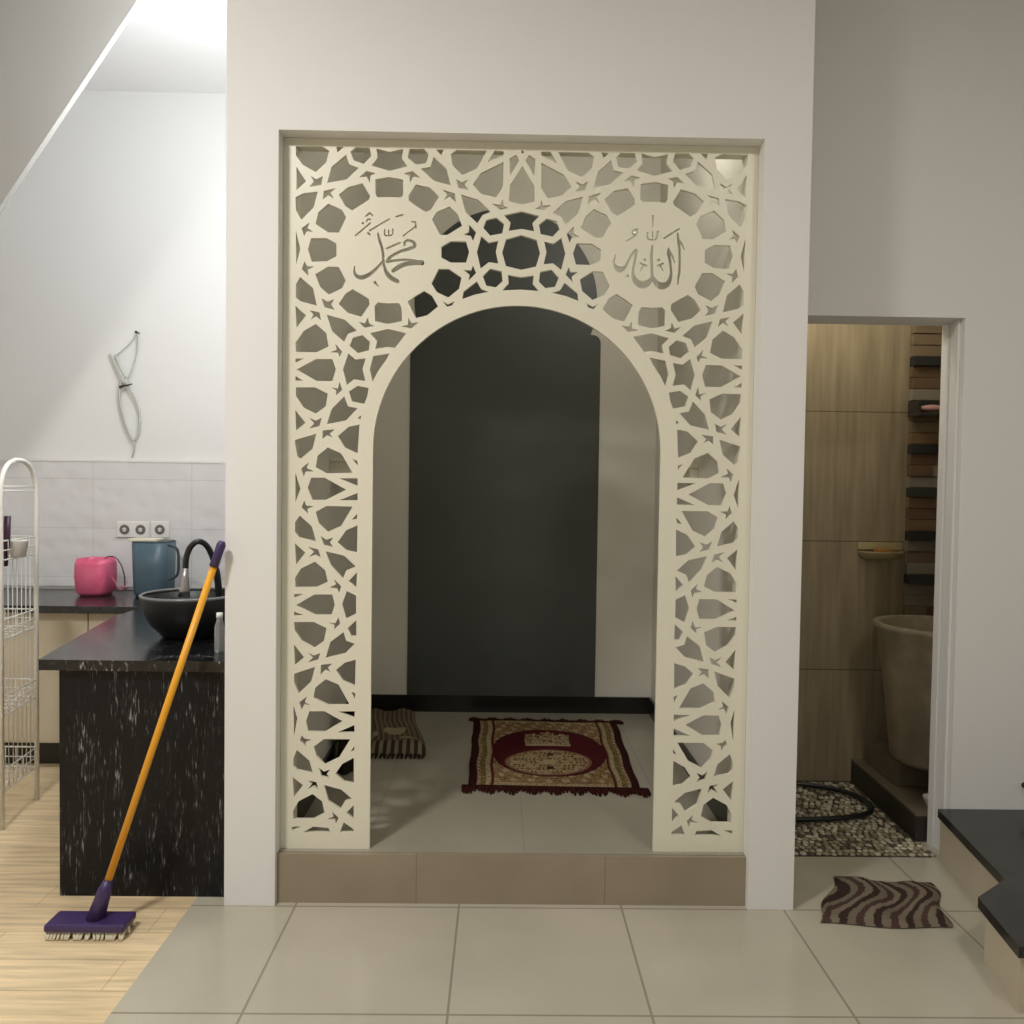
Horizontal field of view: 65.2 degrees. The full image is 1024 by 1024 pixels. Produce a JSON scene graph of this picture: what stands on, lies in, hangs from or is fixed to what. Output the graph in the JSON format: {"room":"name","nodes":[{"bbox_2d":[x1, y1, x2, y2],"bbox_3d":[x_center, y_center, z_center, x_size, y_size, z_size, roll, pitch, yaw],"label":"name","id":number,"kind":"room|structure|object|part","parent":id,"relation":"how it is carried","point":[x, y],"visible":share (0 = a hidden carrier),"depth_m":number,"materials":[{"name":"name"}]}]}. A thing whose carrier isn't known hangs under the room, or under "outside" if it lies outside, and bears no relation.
{"room":"home hallway","nodes":[
{"label":"home hallway","id":0,"kind":"room"},
{"bbox_2d":[0,91,226,588],"bbox_3d":[-2.653,-0.594,4.958,3.200,3.905,0.150,1,2,-1],"label":"wall","id":1,"kind":"structure","parent":0,"point":[116,229],"depth_m":4.86,"materials":[{"name":"white paint"}]},
{"bbox_2d":[0,460,224,587],"bbox_3d":[-2.611,0.074,4.898,3.100,0.765,0.012,1,2,-1],"label":"tile backsplash","id":2,"kind":"structure","parent":1,"relation":"attached to","point":[81,504],"depth_m":4.89,"materials":[{"name":"tile"}]},
{"bbox_2d":[0,457,224,462],"bbox_3d":[-2.606,-0.318,4.884,3.100,0.018,0.016,1,2,-1],"label":"trim","id":3,"kind":"structure","parent":1,"relation":"attached to","point":[1,458],"depth_m":4.88,"materials":[{"name":"white tile"}]},
{"bbox_2d":[109,331,140,456],"bbox_3d":[-2.352,-0.716,4.856,0.193,0.765,0.045,1,2,-4],"label":"hanging cable","id":4,"kind":"object","parent":1,"relation":"hanging from","point":[123,381],"visible":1,"depth_m":4.85,"materials":[{"name":"grey plastic"}]},
{"bbox_2d":[117,522,148,537],"bbox_3d":[-2.317,0.107,4.887,0.195,0.096,0.019,1,2,-1],"label":"wall socket","id":5,"kind":"object","parent":1,"relation":"attached to","point":[124,529],"visible":1,"depth_m":4.88,"materials":[{"name":"white plastic"}]},
{"bbox_2d":[119,525,129,533],"bbox_3d":[-2.365,0.107,4.882,0.060,0.060,0.004,1,2,-1],"label":"outlet","id":6,"kind":"object","parent":5,"relation":"attached to","point":[123,529],"depth_m":4.88,"materials":[{"name":"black plastic"}]},
{"bbox_2d":[135,525,145,534],"bbox_3d":[-2.268,0.108,4.883,0.060,0.060,0.004,1,2,-1],"label":"outlet","id":7,"kind":"object","parent":5,"relation":"attached to","point":[139,529],"depth_m":4.88,"materials":[{"name":"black plastic"}]},
{"bbox_2d":[151,522,168,537],"bbox_3d":[-2.151,0.107,4.889,0.107,0.097,0.019,1,2,-1],"label":"wall socket","id":8,"kind":"object","parent":1,"relation":"attached to","point":[158,529],"visible":1,"depth_m":4.89,"materials":[{"name":"white plastic"}]},
{"bbox_2d":[155,525,164,534],"bbox_3d":[-2.151,0.108,4.885,0.060,0.060,0.004,1,2,-1],"label":"outlet","id":9,"kind":"object","parent":8,"relation":"attached to","point":[159,529],"depth_m":4.88,"materials":[{"name":"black plastic"}]},
{"bbox_2d":[83,0,226,92],"bbox_3d":[-0.078,-2.440,0.926,8.200,0.100,8.200,1,2,-1],"label":"ceiling","id":10,"kind":"structure","parent":0,"point":[166,45],"depth_m":4.38,"materials":[{"name":"white paint"}]},
{"bbox_2d":[0,0,142,213],"bbox_3d":[-2.803,-1.667,3.534,2.537,1.558,0.030,1,2,-1],"label":"staircase edge","id":11,"kind":"structure","parent":10,"relation":"attached to","point":[50,50],"depth_m":3.52,"materials":[{"name":"grey paint"}]},
{"bbox_2d":[224,0,370,905],"bbox_3d":[-0.945,-0.538,3.890,0.191,3.905,2.030,1,2,-1],"label":"wall","id":12,"kind":"structure","parent":0,"point":[254,140],"depth_m":2.90,"materials":[{"name":"white paint"}]},
{"bbox_2d":[297,739,338,826],"bbox_3d":[-0.867,1.179,3.978,0.014,0.100,1.740,1,2,-1],"label":"baseboard","id":13,"kind":"structure","parent":12,"relation":"attached to","point":[303,805],"depth_m":3.42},
{"bbox_2d":[329,459,357,472],"bbox_3d":[-0.797,-0.214,3.836,0.112,0.075,0.220,1,2,-1],"label":"wall ledge","id":14,"kind":"object","parent":12,"relation":"attached to","point":[336,465],"visible":0.44,"depth_m":3.74,"materials":[{"name":"beige plastic"}]},
{"bbox_2d":[277,852,745,905],"bbox_3d":[0.000,1.365,2.975,1.740,0.183,0.014,1,2,-1],"label":"step","id":15,"kind":"structure","parent":12,"relation":"attached to","point":[302,877],"depth_m":2.97,"materials":[{"name":"tile"}]},
{"bbox_2d":[278,711,744,855],"bbox_3d":[-0.010,1.252,3.920,1.740,0.018,1.880,1,2,-1],"label":"floor","id":16,"kind":"structure","parent":0,"point":[417,805],"depth_m":3.39,"materials":[{"name":"tile"}]},
{"bbox_2d":[337,702,354,774],"bbox_3d":[-0.780,1.076,3.880,0.131,0.310,0.264,1,2,-1],"label":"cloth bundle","id":17,"kind":"object","parent":16,"relation":"on","point":[347,767],"visible":0.16,"depth_m":3.78,"materials":[{"name":"black fabric"}]},
{"bbox_2d":[371,708,425,758],"bbox_3d":[-0.643,1.191,4.404,0.304,0.055,0.882,1,2,-9],"label":"mat","id":18,"kind":"object","parent":16,"relation":"on","point":[397,733],"visible":0.94,"depth_m":4.30,"materials":[{"name":"fabric"}]},
{"bbox_2d":[280,138,758,851],"bbox_3d":[0.019,-0.042,2.995,1.738,2.624,0.059,1,2,-1],"label":"lattice screen","id":19,"kind":"object","parent":16,"relation":"on","point":[363,252],"visible":1,"depth_m":2.95,"materials":[{"name":"beige paint"}]},
{"bbox_2d":[461,716,650,797],"bbox_3d":[0.188,1.232,4.132,0.935,0.015,1.223,1,2,-1],"label":"rug","id":20,"kind":"object","parent":16,"relation":"on","point":[512,755],"visible":1,"depth_m":4.00,"materials":[{"name":"red fabric"}]},
{"bbox_2d":[0,763,1023,1023],"bbox_3d":[-0.133,1.542,1.020,8.200,0.063,7.950,1,2,-1],"label":"floor","id":21,"kind":"structure","parent":0,"point":[281,963],"depth_m":2.62,"materials":[{"name":"beige tile"}]},
{"bbox_2d":[0,458,39,830],"bbox_3d":[-2.519,0.574,3.683,0.564,1.651,0.361,1,2,-1],"label":"wire rack","id":22,"kind":"object","parent":21,"relation":"on","point":[9,463],"visible":0.91,"depth_m":3.74,"materials":[{"name":"white metal"}]},
{"bbox_2d":[3,516,10,565],"bbox_3d":[-2.263,0.130,3.579,0.041,0.226,0.032,1,2,-1],"label":"utensil","id":23,"kind":"object","parent":22,"relation":"in","point":[7,519],"visible":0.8,"depth_m":3.57,"materials":[{"name":"purple plastic"}]},
{"bbox_2d":[3,556,30,785],"bbox_3d":[-2.282,0.718,3.691,0.004,1.040,0.261,1,2,-8],"label":"grille","id":24,"kind":"object","parent":22,"relation":"attached to","point":[9,558],"depth_m":3.69,"materials":[{"name":"white metal"}]},
{"bbox_2d":[9,540,28,557],"bbox_3d":[-2.248,0.168,3.640,0.088,0.076,0.088,1,2,-1],"label":"cup","id":25,"kind":"object","parent":22,"relation":"in","point":[19,547],"visible":0.88,"depth_m":3.61,"materials":[{"name":"white plastic"}]},
{"bbox_2d":[3,485,34,491],"bbox_3d":[-2.510,-0.110,3.663,0.547,0.027,0.346,1,2,-1],"label":"basket","id":26,"kind":"object","parent":22,"relation":"on","point":[4,490],"depth_m":3.70,"materials":[{"name":"white metal"}]},
{"bbox_2d":[3,535,35,560],"bbox_3d":[-2.514,0.162,3.671,0.547,0.092,0.346,1,2,-1],"label":"basket","id":27,"kind":"object","parent":22,"relation":"on","point":[29,554],"depth_m":3.78,"materials":[{"name":"white metal"}]},
{"bbox_2d":[4,678,35,715],"bbox_3d":[-2.523,0.852,3.692,0.547,0.092,0.346,1,2,-1],"label":"basket","id":28,"kind":"object","parent":22,"relation":"on","point":[33,679],"depth_m":3.78,"materials":[{"name":"white metal"}]},
{"bbox_2d":[4,608,35,639],"bbox_3d":[-2.519,0.512,3.682,0.547,0.092,0.346,1,2,-1],"label":"basket","id":29,"kind":"object","parent":22,"relation":"on","point":[15,616],"depth_m":3.74,"materials":[{"name":"white metal"}]},
{"bbox_2d":[5,746,35,790],"bbox_3d":[-2.528,1.186,3.702,0.547,0.102,0.346,1,2,-1],"label":"basket","id":30,"kind":"object","parent":22,"relation":"on","point":[8,766],"depth_m":3.76,"materials":[{"name":"white metal"}]},
{"bbox_2d":[4,612,119,763],"bbox_3d":[-2.596,0.945,4.596,3.046,0.853,0.628,1,2,-1],"label":"base cabinet","id":31,"kind":"object","parent":21,"relation":"on","point":[56,630],"visible":0.13,"depth_m":4.28,"materials":[{"name":"beige laminate"}]},
{"bbox_3d":[-2.567,0.888,4.290,0.589,0.700,0.018,1,2,-1],"label":"door","id":32,"kind":"part","parent":31,"relation":"part of","materials":[{"name":"beige laminate"}]},
{"bbox_2d":[4,588,140,613],"bbox_3d":[-2.590,0.500,4.555,3.046,0.038,0.697,1,2,-1],"label":"countertop","id":33,"kind":"structure","parent":31,"relation":"on","point":[51,600],"depth_m":4.37,"materials":[{"name":"stone"}]},
{"bbox_2d":[74,556,125,595],"bbox_3d":[-2.368,0.367,4.646,0.280,0.227,0.190,1,2,-1],"label":"container","id":34,"kind":"object","parent":33,"relation":"on","point":[93,576],"visible":1,"depth_m":4.56,"materials":[{"name":"plastic"}]},
{"bbox_3d":[-2.311,0.342,4.646,0.131,0.175,0.006,1,2,-1],"label":"strap handle","id":35,"kind":"part","parent":34,"relation":"part of","materials":[{"name":"purple"}]},
{"bbox_2d":[128,537,179,596],"bbox_3d":[-2.040,0.318,4.648,0.300,0.334,0.220,1,2,-1],"label":"water jug","id":36,"kind":"object","parent":33,"relation":"on","point":[153,559],"visible":0.93,"depth_m":4.55,"materials":[{"name":"teal plastic"}]},
{"bbox_3d":[-2.076,0.170,4.643,0.203,0.008,0.216,1,2,-1],"label":"lid","id":37,"kind":"part","parent":36,"relation":"part of","materials":[{"name":"white plastic"}]},
{"bbox_3d":[-1.923,0.287,4.548,0.071,0.214,0.016,1,2,-1],"label":"handle","id":38,"kind":"part","parent":36,"relation":"part of","materials":[{"name":"blue plastic"}]},
{"bbox_3d":[-1.972,0.896,4.297,0.589,0.700,0.018,1,2,-1],"label":"door","id":39,"kind":"part","parent":31,"relation":"part of","materials":[{"name":"beige laminate"}]},
{"bbox_2d":[39,607,224,896],"bbox_3d":[-1.502,0.971,3.588,0.881,0.892,1.280,1,2,-1],"label":"kitchen island","id":40,"kind":"object","parent":21,"relation":"on","point":[115,678],"depth_m":2.98,"materials":[{"name":"black stone"}]},
{"bbox_2d":[39,607,224,671],"bbox_3d":[-1.496,0.545,3.576,0.881,0.039,1.280,1,2,-1],"label":"countertop","id":41,"kind":"structure","parent":40,"relation":"on","point":[126,641],"depth_m":3.09,"materials":[{"name":"black stone"}]},
{"bbox_2d":[139,587,224,639],"bbox_3d":[-1.374,0.438,3.429,0.411,0.186,0.411,1,2,-1],"label":"vessel sink","id":42,"kind":"object","parent":40,"relation":"in","point":[171,616],"visible":0.76,"depth_m":3.28,"materials":[{"name":"black"}]},
{"bbox_2d":[178,539,222,597],"bbox_3d":[-1.344,0.322,3.510,0.086,0.419,0.236,2,2,36],"label":"faucet","id":43,"kind":"object","parent":40,"relation":"on","point":[184,589],"visible":0.74,"depth_m":3.44,"materials":[{"name":"metal"}]},
{"bbox_2d":[214,612,224,652],"bbox_3d":[-1.134,0.467,3.102,0.038,0.153,0.038,1,2,-1],"label":"bottle","id":44,"kind":"object","parent":40,"relation":"on","point":[219,628],"visible":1,"depth_m":3.09,"materials":[{"name":"grey plastic"}]},
{"bbox_2d":[44,540,225,940],"bbox_3d":[-1.294,0.773,2.752,0.568,1.345,0.153,0,2,-13],"label":"broom","id":45,"kind":"object","parent":21,"relation":"on","point":[98,921],"visible":1,"depth_m":2.75,"materials":[{"name":"orange wood"}]},
{"bbox_2d":[86,878,112,921],"bbox_3d":[-1.413,1.331,2.739,0.083,0.144,0.058,0,2,-14],"label":"socket","id":46,"kind":"object","parent":45,"relation":"attached to","point":[98,912],"depth_m":2.73,"materials":[{"name":"purple plastic"}]},
{"bbox_2d":[794,781,935,856],"bbox_3d":[1.418,1.447,3.827,0.777,0.015,0.865,1,2,-1],"label":"pebbles","id":47,"kind":"object","parent":21,"relation":"on","point":[849,808],"visible":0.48,"depth_m":3.65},
{"bbox_2d":[795,781,873,821],"bbox_3d":[1.477,1.420,3.940,0.554,0.024,0.480,1,2,-1],"label":"garden hose","id":48,"kind":"object","parent":47,"relation":"on","point":[867,802],"visible":0.73,"depth_m":3.79,"materials":[{"name":"black"}]},
{"bbox_2d":[820,876,952,927],"bbox_3d":[1.386,1.461,3.018,0.525,0.018,0.372,1,2,7],"label":"door mat","id":49,"kind":"object","parent":21,"relation":"on","point":[857,900],"visible":1,"depth_m":2.98,"materials":[{"name":"fabric"}]},
{"bbox_2d":[851,759,927,840],"bbox_3d":[2.255,1.397,3.921,0.937,0.123,0.726,1,2,-1],"label":"ledge","id":50,"kind":"object","parent":21,"relation":"on","point":[906,806],"visible":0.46,"depth_m":3.81,"materials":[{"name":"wood"}]},
{"bbox_2d":[867,742,928,786],"bbox_3d":[2.173,1.271,4.036,0.620,0.117,0.321,1,2,-1],"label":"pedestal block","id":51,"kind":"object","parent":50,"relation":"on","point":[879,757],"visible":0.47,"depth_m":3.92,"materials":[{"name":"wood"}]},
{"bbox_2d":[873,615,933,770],"bbox_3d":[2.067,0.878,3.898,0.580,0.671,0.580,1,2,-1],"label":"basin","id":52,"kind":"object","parent":51,"relation":"on","point":[905,642],"visible":0.44,"depth_m":3.79,"materials":[{"name":"stone"}]},
{"bbox_2d":[922,793,927,806],"bbox_3d":[1.907,1.316,3.639,0.074,0.045,0.074,1,2,-1],"label":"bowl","id":53,"kind":"object","parent":50,"relation":"on","point":[925,795],"visible":0.31,"depth_m":3.64,"materials":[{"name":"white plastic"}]},
{"bbox_2d":[938,809,1023,1013],"bbox_3d":[2.656,1.389,2.884,2.340,0.215,1.019,1,2,-1],"label":"step","id":54,"kind":"structure","parent":21,"relation":"on","point":[983,849],"depth_m":2.94,"materials":[{"name":"stone"}]},
{"bbox_2d":[369,153,660,696],"bbox_3d":[0.004,-0.646,4.853,1.740,3.720,0.100,1,2,-1],"label":"wall","id":55,"kind":"structure","parent":0,"point":[627,422],"depth_m":4.82,"materials":[{"name":"beige paint"}]},
{"bbox_2d":[407,209,600,696],"bbox_3d":[-0.047,-0.346,4.808,1.138,2.922,0.006,1,2,-1],"label":"panel","id":56,"kind":"object","parent":55,"relation":"attached to","point":[505,401],"visible":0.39,"depth_m":4.81,"materials":[{"name":"grey paint"}]},
{"bbox_2d":[371,694,648,713],"bbox_3d":[-0.020,1.165,4.851,1.700,0.100,0.014,1,2,-1],"label":"baseboard","id":57,"kind":"structure","parent":55,"relation":"attached to","point":[385,702],"depth_m":4.84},
{"bbox_2d":[279,0,767,146],"bbox_3d":[0.045,-1.900,2.915,1.740,1.095,0.140,1,2,-1],"label":"wall header","id":58,"kind":"structure","parent":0,"point":[636,72],"depth_m":2.85,"materials":[{"name":"white paint"}]},
{"bbox_2d":[651,0,815,909],"bbox_3d":[0.966,-0.512,3.908,0.176,3.905,2.020,1,2,-1],"label":"wall","id":59,"kind":"structure","parent":0,"point":[785,153],"depth_m":2.93,"materials":[{"name":"white paint"}]},
{"bbox_2d":[649,697,727,821],"bbox_3d":[0.847,1.202,3.998,0.014,0.100,1.740,1,2,-1],"label":"baseboard","id":60,"kind":"structure","parent":59,"relation":"attached to","point":[719,809],"depth_m":3.46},
{"bbox_2d":[679,465,698,477],"bbox_3d":[0.850,-0.184,3.857,0.049,0.080,0.220,1,2,-1],"label":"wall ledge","id":61,"kind":"object","parent":59,"relation":"attached to","point":[692,472],"visible":0.41,"depth_m":3.76,"materials":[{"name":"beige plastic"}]},
{"bbox_2d":[679,465,698,467],"bbox_3d":[0.851,-0.216,3.856,0.049,0.014,0.220,1,2,-1],"label":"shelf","id":62,"kind":"object","parent":61,"relation":"attached to","point":[691,466],"depth_m":3.75,"materials":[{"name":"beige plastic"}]},
{"bbox_2d":[796,324,937,780],"bbox_3d":[1.946,-0.029,4.289,1.805,2.945,0.100,1,2,-1],"label":"wall","id":63,"kind":"structure","parent":0,"point":[856,409],"depth_m":4.24,"materials":[{"name":"tile"}]},
{"bbox_2d":[857,542,902,559],"bbox_3d":[1.949,0.207,4.189,0.235,0.089,0.112,1,2,-1],"label":"soap dish","id":64,"kind":"object","parent":63,"relation":"attached to","point":[860,545],"visible":0.98,"depth_m":4.23,"materials":[{"name":"beige"}]},
{"bbox_3d":[1.949,0.180,4.238,0.235,0.039,0.013,1,2,-1],"label":"plate","id":65,"kind":"part","parent":64,"relation":"part of","materials":[{"name":"beige"}]},
{"bbox_2d":[874,548,891,551],"bbox_3d":[1.946,0.208,4.196,0.085,0.032,0.040,1,2,-1],"label":"soap bar","id":66,"kind":"object","parent":64,"relation":"in","point":[875,549],"visible":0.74,"depth_m":4.18,"materials":[{"name":"brown"}]},
{"bbox_2d":[903,325,941,615],"bbox_3d":[2.409,0.155,4.217,0.652,2.740,0.064,1,2,-1],"label":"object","id":67,"kind":"structure","parent":63,"relation":"attached to","point":[925,341],"depth_m":4.20,"materials":[{"name":"brown wood"}]},
{"bbox_2d":[907,400,939,417],"bbox_3d":[2.173,-0.532,4.142,0.195,0.080,0.120,1,2,-1],"label":"soap holder","id":68,"kind":"object","parent":63,"relation":"attached to","point":[914,408],"visible":0.79,"depth_m":4.12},
{"bbox_2d":[907,412,939,417],"bbox_3d":[2.172,-0.502,4.143,0.195,0.020,0.120,1,2,-1],"label":"tray","id":69,"kind":"object","parent":68,"relation":"on","point":[910,414],"depth_m":4.11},
{"bbox_2d":[921,405,939,411],"bbox_3d":[2.171,-0.534,4.137,0.130,0.042,0.073,1,2,-1],"label":"soap","id":70,"kind":"object","parent":68,"relation":"on","point":[927,408],"visible":0.65,"depth_m":4.11,"materials":[{"name":"pink"}]},
{"bbox_2d":[858,551,902,559],"bbox_3d":[1.949,0.230,4.189,0.235,0.043,0.110,1,2,-1],"label":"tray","id":71,"kind":"object","parent":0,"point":[868,555],"depth_m":4.17,"materials":[{"name":"beige"}]},
{"bbox_2d":[808,0,1023,850],"bbox_3d":[2.513,-0.475,3.420,2.905,3.905,0.165,1,2,-1],"label":"wall","id":72,"kind":"structure","parent":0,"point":[917,206],"depth_m":3.31,"materials":[{"name":"white paint"}]},
{"bbox_2d":[927,320,960,849],"bbox_3d":[1.858,0.330,3.445,0.011,2.276,0.123,1,2,-1],"label":"door frame","id":73,"kind":"structure","parent":72,"relation":"attached to","point":[945,328],"depth_m":3.45,"materials":[{"name":"white metal"}]}
]}

